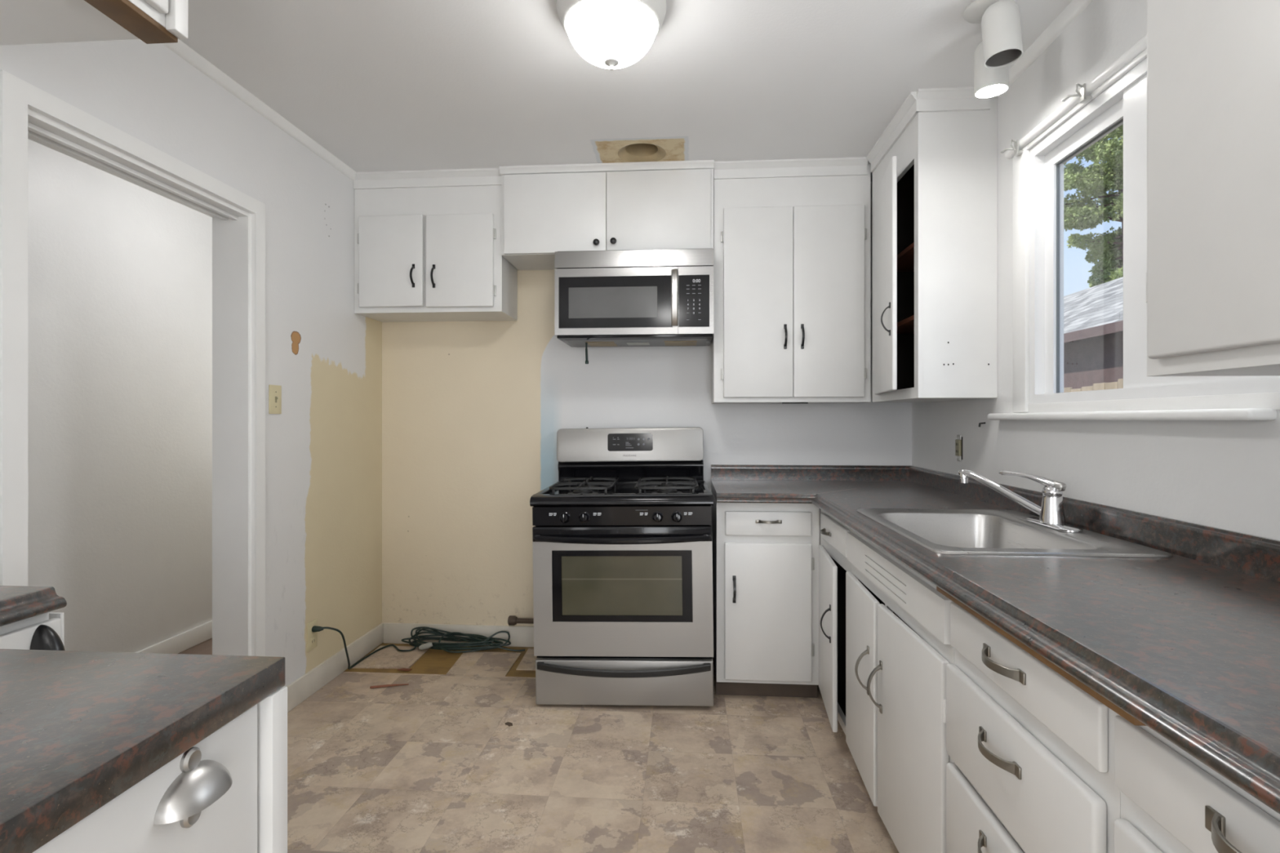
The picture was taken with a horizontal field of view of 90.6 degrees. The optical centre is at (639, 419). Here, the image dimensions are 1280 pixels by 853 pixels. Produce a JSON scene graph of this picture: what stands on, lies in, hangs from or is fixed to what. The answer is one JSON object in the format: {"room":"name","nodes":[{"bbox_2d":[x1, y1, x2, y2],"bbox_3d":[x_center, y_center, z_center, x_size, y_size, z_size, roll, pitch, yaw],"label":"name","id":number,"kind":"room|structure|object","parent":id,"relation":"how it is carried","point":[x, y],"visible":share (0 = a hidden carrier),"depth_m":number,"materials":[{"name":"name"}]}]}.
{"room":"kitchen","nodes":[
{"label":"kitchen","id":0,"kind":"room"},
{"bbox_2d":[27,138,212,653],"bbox_3d":[-2.638,-0.007,1.207,0.120,2.495,7.220,0,0,4],"label":"wall","id":1,"kind":"structure","parent":0,"point":[120,270],"depth_m":2.96,"materials":[{"name":"paint"}]},
{"bbox_2d":[135,620,212,653],"bbox_3d":[-2.575,1.173,1.142,0.015,0.095,7.100,0,0,4],"label":"baseboard","id":2,"kind":"structure","parent":1,"relation":"attached to","point":[180,642],"depth_m":3.34,"materials":[{"name":"paint"}]},
{"bbox_2d":[0,39,382,686],"bbox_3d":[-1.662,-0.007,1.075,0.133,2.495,7.100,0,0,4],"label":"wall","id":3,"kind":"structure","parent":0,"point":[323,451],"depth_m":2.74,"materials":[{"name":"paint"}]},
{"bbox_2d":[0,0,187,45],"bbox_3d":[-1.314,-1.016,0.848,0.592,0.436,1.098,0,0,4],"label":"upper cabinet","id":4,"kind":"object","parent":3,"relation":"attached to","point":[21,21],"visible":1,"depth_m":1.32,"materials":[{"name":"paint"}]},
{"bbox_2d":[0,69,265,656],"bbox_3d":[-1.585,0.188,2.010,0.164,2.065,0.955,0,0,4],"label":"door frame","id":5,"kind":"structure","parent":3,"relation":"in","point":[27,111],"depth_m":2.32,"materials":[{"name":"paint"}]},
{"bbox_2d":[162,38,355,180],"bbox_3d":[-1.634,-1.218,0.355,0.028,0.034,5.667,0,0,4],"label":"trim","id":6,"kind":"structure","parent":3,"relation":"attached to","point":[181,49],"depth_m":2.42,"materials":[{"name":"paint"}]},
{"bbox_2d":[268,384,281,413],"bbox_3d":[-1.479,-0.083,2.573,0.012,0.117,0.073,0,0,4],"label":"light switch","id":7,"kind":"object","parent":3,"relation":"attached to","point":[274,391],"visible":1,"depth_m":2.56,"materials":[{"name":"beige plastic"}]},
{"bbox_2d":[306,618,317,652],"bbox_3d":[-1.462,0.961,2.827,0.008,0.126,0.074,0,0,4],"label":"wall socket","id":8,"kind":"object","parent":3,"relation":"attached to","point":[312,637],"visible":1,"depth_m":2.82,"materials":[{"name":"beige plastic"}]},
{"bbox_2d":[311,635,315,646],"bbox_3d":[-1.460,0.988,2.827,0.002,0.036,0.032,0,0,4],"label":"receptacle","id":9,"kind":"object","parent":8,"relation":"attached to","point":[313,637],"depth_m":2.83,"materials":[{"name":"beige plastic"}]},
{"bbox_2d":[287,622,383,712],"bbox_3d":[-1.448,1.167,2.981,0.014,0.106,1.001,0,0,4],"label":"baseboard","id":10,"kind":"structure","parent":3,"relation":"attached to","point":[304,686],"depth_m":2.96,"materials":[{"name":"paint"}]},
{"bbox_2d":[177,638,898,852],"bbox_3d":[-0.628,1.245,0.999,4.000,0.050,7.300,0,0,4],"label":"floor","id":11,"kind":"structure","parent":0,"point":[433,763],"depth_m":2.19,"materials":[{"name":"tile"}]},
{"bbox_2d":[0,612,65,650],"bbox_3d":[-1.361,0.786,0.515,0.511,0.868,1.427,0,0,4],"label":"base cabinet","id":12,"kind":"object","parent":11,"relation":"on","point":[46,631],"visible":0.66,"depth_m":1.15,"materials":[{"name":"paint"}]},
{"bbox_2d":[0,585,66,626],"bbox_3d":[-1.374,0.335,0.508,0.484,0.039,1.412,0,0,4],"label":"countertop","id":13,"kind":"structure","parent":12,"relation":"on","point":[17,603],"depth_m":1.15,"materials":[{"name":"laminate"}]},
{"bbox_2d":[32,686,287,852],"bbox_3d":[-0.789,0.787,0.223,0.589,0.866,1.288,0,0,4],"label":"base cabinet","id":14,"kind":"object","parent":11,"relation":"on","point":[227,793],"visible":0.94,"depth_m":0.72,"materials":[{"name":"paint"}]},
{"bbox_2d":[0,648,284,852],"bbox_3d":[-0.812,0.335,0.213,0.588,0.039,1.306,0,0,4],"label":"countertop","id":15,"kind":"structure","parent":14,"relation":"on","point":[79,730],"depth_m":0.68,"materials":[{"name":"laminate"}]},
{"bbox_2d":[369,684,408,688],"bbox_3d":[-1.144,1.214,2.894,0.165,0.008,0.012,0,0,-14],"label":"wood splinter","id":16,"kind":"object","parent":11,"relation":"on","point":[388,685],"visible":1,"depth_m":2.89,"materials":[{"name":"brown wood"}]},
{"bbox_2d":[351,645,428,668],"bbox_3d":[-1.269,1.219,3.260,0.290,0.010,0.305,0,0,4],"label":"floor","id":17,"kind":"structure","parent":11,"relation":"on","point":[389,657],"depth_m":3.23,"materials":[{"name":"tile"}]},
{"bbox_2d":[396,667,411,671],"bbox_3d":[-1.147,1.216,3.086,0.068,0.004,0.020,0,0,10],"label":"chip","id":18,"kind":"object","parent":11,"relation":"on","point":[403,668],"visible":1,"depth_m":3.08,"materials":[{"name":"brown wood"}]},
{"bbox_2d":[311,626,524,669],"bbox_3d":[-1.149,1.069,3.262,1.003,0.299,0.459,0,0,-32],"label":"extension cord","id":19,"kind":"object","parent":11,"relation":"on","point":[474,640],"visible":1,"depth_m":3.34,"materials":[{"name":"rubber"}]},
{"bbox_2d":[418,642,432,650],"bbox_3d":[-1.125,1.191,3.329,0.071,0.038,0.029,0,0,-4],"label":"socket","id":20,"kind":"object","parent":19,"relation":"attached to","point":[422,646],"depth_m":3.32,"materials":[{"name":"white plastic"}]},
{"bbox_2d":[445,648,537,676],"bbox_3d":[-0.666,1.222,3.201,0.538,0.004,0.373,0,0,4],"label":"floor","id":21,"kind":"structure","parent":11,"relation":"on","point":[473,663],"depth_m":3.17,"materials":[{"name":"tile"}]},
{"bbox_2d":[505,722,512,726],"bbox_3d":[-0.523,1.219,2.535,0.036,0.002,0.023,0,0,42],"label":"chip","id":22,"kind":"object","parent":11,"relation":"on","point":[509,724],"visible":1,"depth_m":2.53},
{"bbox_2d":[529,426,713,706],"bbox_3d":[-0.062,0.629,2.969,0.786,1.192,0.750,-1,0,3],"label":"gas stove","id":23,"kind":"object","parent":11,"relation":"on","point":[623,609],"visible":1,"depth_m":2.67,"materials":[{"name":"silver metal"}]},
{"bbox_2d":[529,480,713,506],"bbox_3d":[-0.064,0.338,2.953,0.768,0.050,0.622,-1,0,3],"label":"cooktop","id":24,"kind":"object","parent":23,"relation":"in","point":[624,493],"depth_m":2.68,"materials":[{"name":"black metal"}]},
{"bbox_2d":[711,489,819,697],"bbox_3d":[0.572,0.788,2.998,0.441,0.864,0.612,0,0,4],"label":"base cabinet","id":25,"kind":"object","parent":11,"relation":"on","point":[766,555],"visible":0.98,"depth_m":2.73,"materials":[{"name":"paint"}]},
{"bbox_2d":[818,509,851,734],"bbox_3d":[0.995,0.788,2.453,0.643,0.864,0.515,0,0,4],"label":"base cabinet","id":26,"kind":"object","parent":11,"relation":"on","point":[833,563],"visible":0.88,"depth_m":2.46,"materials":[{"name":"paint"}]},
{"bbox_2d":[845,529,954,852],"bbox_3d":[0.953,0.788,1.778,0.629,0.864,0.867,0,0,4],"label":"base cabinet","id":27,"kind":"object","parent":11,"relation":"on","point":[899,650],"visible":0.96,"depth_m":1.65,"materials":[{"name":"paint"}]},
{"bbox_2d":[946,602,1119,852],"bbox_3d":[0.910,0.788,1.083,0.611,0.864,0.521,0,0,4],"label":"base cabinet","id":28,"kind":"object","parent":11,"relation":"on","point":[1032,752],"visible":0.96,"depth_m":1.06,"materials":[{"name":"paint"}]},
{"bbox_2d":[1113,715,1279,852],"bbox_3d":[0.844,0.788,0.131,0.604,0.864,1.385,0,0,4],"label":"base cabinet","id":29,"kind":"object","parent":11,"relation":"on","point":[1171,802],"visible":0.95,"depth_m":0.73,"materials":[{"name":"paint"}]},
{"bbox_2d":[711,464,1279,813],"bbox_3d":[0.745,0.302,1.356,1.030,0.130,3.915,0,0,4],"label":"countertop","id":30,"kind":"structure","parent":29,"relation":"on","point":[1184,646],"depth_m":1.12,"materials":[{"name":"laminate"}]},
{"bbox_2d":[856,508,1173,557],"bbox_3d":[0.991,0.398,1.828,0.537,0.180,0.732,0,0,4],"label":"sink","id":31,"kind":"object","parent":30,"relation":"in","point":[944,531],"visible":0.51,"depth_m":1.97,"materials":[{"name":"metal"}]},
{"bbox_2d":[958,469,1083,532],"bbox_3d":[1.176,0.233,1.936,0.127,0.152,0.393,0,0,-19],"label":"tap","id":32,"kind":"object","parent":30,"relation":"on","point":[1051,512],"visible":1,"depth_m":1.85,"materials":[{"name":"silver metal"}]},
{"bbox_2d":[179,0,1071,182],"bbox_3d":[-0.629,-1.315,0.984,4.200,0.160,7.370,0,0,4],"label":"ceiling","id":33,"kind":"structure","parent":0,"point":[379,85],"depth_m":2.27,"materials":[{"name":"paint"}]},
{"bbox_2d":[555,0,666,70],"bbox_3d":[-0.085,-1.138,1.886,0.327,0.192,0.327,0,0,4],"label":"ceiling light","id":34,"kind":"object","parent":33,"relation":"attached to","point":[611,34],"visible":1,"depth_m":1.82,"materials":[{"name":"frosted glass"},{"name":"brushed metal"}]},
{"bbox_2d":[617,142,666,162],"bbox_3d":[0.009,-1.385,2.937,0.224,0.301,0.224,0,0,4],"label":"duct","id":35,"kind":"object","parent":33,"relation":"attached to","point":[638,152],"visible":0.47,"depth_m":3.00,"materials":[{"name":"metal"}]},
{"bbox_2d":[962,0,1022,98],"bbox_3d":[1.054,-1.134,1.917,0.144,0.200,0.289,0,0,20],"label":"spotlight","id":36,"kind":"object","parent":33,"relation":"attached to","point":[1001,46],"visible":1,"depth_m":1.84,"materials":[{"name":"metal"}]},
{"bbox_2d":[382,182,911,626],"bbox_3d":[0.042,-0.007,3.433,3.020,2.495,0.120,0,0,4],"label":"wall","id":37,"kind":"structure","parent":0,"point":[473,412],"depth_m":3.43,"materials":[{"name":"paint"}]},
{"bbox_2d":[353,168,517,322],"bbox_3d":[-1.044,-0.886,3.276,0.773,0.698,0.351,0,0,4],"label":"upper cabinet","id":38,"kind":"object","parent":37,"relation":"attached to","point":[428,243],"visible":1,"depth_m":3.15,"materials":[{"name":"paint"}]},
{"bbox_2d":[383,622,533,647],"bbox_3d":[-0.908,1.169,3.436,0.996,0.110,0.014,0,0,4],"label":"baseboard","id":39,"kind":"structure","parent":37,"relation":"attached to","point":[393,633],"depth_m":3.43,"materials":[{"name":"paint"}]},
{"bbox_2d":[507,615,533,625],"bbox_3d":[-0.520,1.072,3.378,0.364,0.050,0.057,0,0,2],"label":"gas pipe","id":40,"kind":"object","parent":37,"relation":"attached to","point":[512,620],"visible":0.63,"depth_m":3.36,"materials":[{"name":"metal"}]},
{"bbox_2d":[498,160,714,270],"bbox_3d":[-0.155,-1.021,3.203,1.040,0.426,0.366,0,0,4],"label":"upper cabinet","id":41,"kind":"object","parent":37,"relation":"attached to","point":[547,210],"visible":0.86,"depth_m":3.05,"materials":[{"name":"paint"}]},
{"bbox_2d":[554,248,713,346],"bbox_3d":[-0.017,-0.596,3.148,0.748,0.422,0.452,0,0,4],"label":"microwave","id":42,"kind":"object","parent":41,"relation":"attached to","point":[655,297],"visible":1,"depth_m":2.97,"materials":[{"name":"silver metal"}]},
{"bbox_2d":[585,342,588,364],"bbox_3d":[-0.264,-0.331,3.146,0.018,0.106,0.018,0,0,4],"label":"wire","id":43,"kind":"object","parent":42,"relation":"hanging from","point":[586,344],"visible":1,"depth_m":3.14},
{"bbox_2d":[711,156,871,404],"bbox_3d":[0.734,-0.656,3.149,0.740,1.157,0.342,0,0,4],"label":"upper cabinet","id":44,"kind":"object","parent":37,"relation":"attached to","point":[792,237],"visible":1,"depth_m":3.02,"materials":[{"name":"paint"}]},
{"bbox_2d":[911,0,1279,540],"bbox_3d":[1.217,-0.007,0.321,0.060,2.495,6.020,0,0,4],"label":"wall","id":45,"kind":"structure","parent":0,"point":[1221,474],"depth_m":1.82,"materials":[{"name":"paint"}]},
{"bbox_2d":[866,86,997,402],"bbox_3d":[1.158,-0.659,2.665,0.399,1.152,0.623,0,0,4],"label":"upper cabinet","id":46,"kind":"object","parent":45,"relation":"attached to","point":[934,166],"visible":0.99,"depth_m":2.39,"materials":[{"name":"paint"}]},
{"bbox_2d":[897,241,914,271],"bbox_3d":[1.217,-0.699,2.673,0.230,0.018,0.550,0,0,4],"label":"shelf","id":47,"kind":"object","parent":46,"relation":"attached to","point":[905,259],"depth_m":2.73,"materials":[{"name":"brown wood"}]},
{"bbox_2d":[897,315,914,333],"bbox_3d":[1.217,-0.409,2.673,0.230,0.018,0.550,0,0,4],"label":"shelf","id":48,"kind":"object","parent":46,"relation":"attached to","point":[906,326],"depth_m":2.71,"materials":[{"name":"brown wood"}]},
{"bbox_2d":[955,435,962,461],"bbox_3d":[1.355,0.120,2.696,0.013,0.112,0.052,0,0,4],"label":"wall socket","id":49,"kind":"object","parent":45,"relation":"attached to","point":[958,442],"visible":1,"depth_m":2.68,"materials":[{"name":"plastic"}]},
{"bbox_2d":[955,439,961,456],"bbox_3d":[1.355,0.119,2.696,0.011,0.070,0.040,0,0,4],"label":"receptacle","id":50,"kind":"object","parent":49,"relation":"attached to","point":[957,442],"depth_m":2.69,"materials":[{"name":"beige plastic"}]},
{"bbox_2d":[711,464,1279,582],"bbox_3d":[0.745,0.276,1.356,1.030,0.078,3.915,0,0,4],"label":"backsplash","id":51,"kind":"structure","parent":45,"relation":"attached to","point":[1259,557],"depth_m":1.73,"materials":[{"name":"stone"}]},
{"bbox_2d":[996,0,1093,97],"bbox_3d":[1.137,-1.218,-0.159,0.028,0.034,5.050,0,0,4],"label":"trim","id":52,"kind":"structure","parent":45,"relation":"attached to","point":[1075,7],"depth_m":2.01,"materials":[{"name":"paint"}]},
{"bbox_2d":[987,391,1279,420],"bbox_3d":[1.248,-0.026,1.431,0.060,0.055,1.837,0,0,4],"label":"window sill","id":53,"kind":"structure","parent":45,"relation":"attached to","point":[1263,406],"depth_m":1.51,"materials":[{"name":"paint"}]},
{"bbox_2d":[1004,33,1279,413],"bbox_3d":[1.280,-0.492,1.343,0.093,0.935,1.827,0,0,4],"label":"window","id":54,"kind":"structure","parent":45,"relation":"in","point":[1118,93],"depth_m":1.92,"materials":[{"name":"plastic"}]},
{"bbox_2d":[1000,139,1022,155],"bbox_3d":[1.288,-0.934,2.192,0.048,0.046,0.067,0,0,4],"label":"curtain bracket","id":55,"kind":"object","parent":54,"relation":"attached to","point":[1015,148],"visible":1,"depth_m":2.17,"materials":[{"name":"metal"}]},
{"bbox_2d":[1061,83,1091,103],"bbox_3d":[1.261,-0.934,1.831,0.048,0.046,0.067,0,0,4],"label":"curtain bracket","id":56,"kind":"object","parent":54,"relation":"attached to","point":[1083,98],"visible":1,"depth_m":1.80,"materials":[{"name":"metal"}]},
{"bbox_2d":[1146,0,1279,376],"bbox_3d":[1.018,-0.658,0.307,0.294,1.152,1.762,0,0,4],"label":"upper cabinet","id":57,"kind":"object","parent":45,"relation":"attached to","point":[1213,273],"visible":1,"depth_m":1.02,"materials":[{"name":"paint"}]},
{"label":"outside","id":58,"kind":"structure","parent":0,"visible":0},
{"bbox_3d":[21.807,1.620,14.938,38.700,0.100,57.000,0,0,4],"label":"ground","id":59,"kind":"structure","parent":58,"visible":0},
{"bbox_2d":[1063,124,1123,287],"bbox_3d":[12.655,-4.329,15.971,4.795,11.804,4.474,0,0,4],"label":"deciduous tree","id":60,"kind":"object","parent":59,"relation":"on","point":[1094,180],"visible":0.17,"depth_m":15.86,"materials":[{"name":"broad leaves"},{"name":"bark"}]},
{"bbox_2d":[1063,276,1123,389],"bbox_3d":[7.966,-0.390,10.944,4.320,3.920,17.600,0,0,4],"label":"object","id":61,"kind":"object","parent":59,"relation":"on","point":[1093,317],"visible":0.03,"depth_m":8.43,"materials":[{"name":"brown"}]},
{"bbox_2d":[1063,378,1123,392],"bbox_3d":[3.650,0.630,5.584,0.060,1.880,9.274,0,0,4],"label":"wooden fence","id":62,"kind":"object","parent":59,"relation":"on","point":[1119,384],"visible":0.03,"depth_m":4.91,"materials":[{"name":"beige wood"}]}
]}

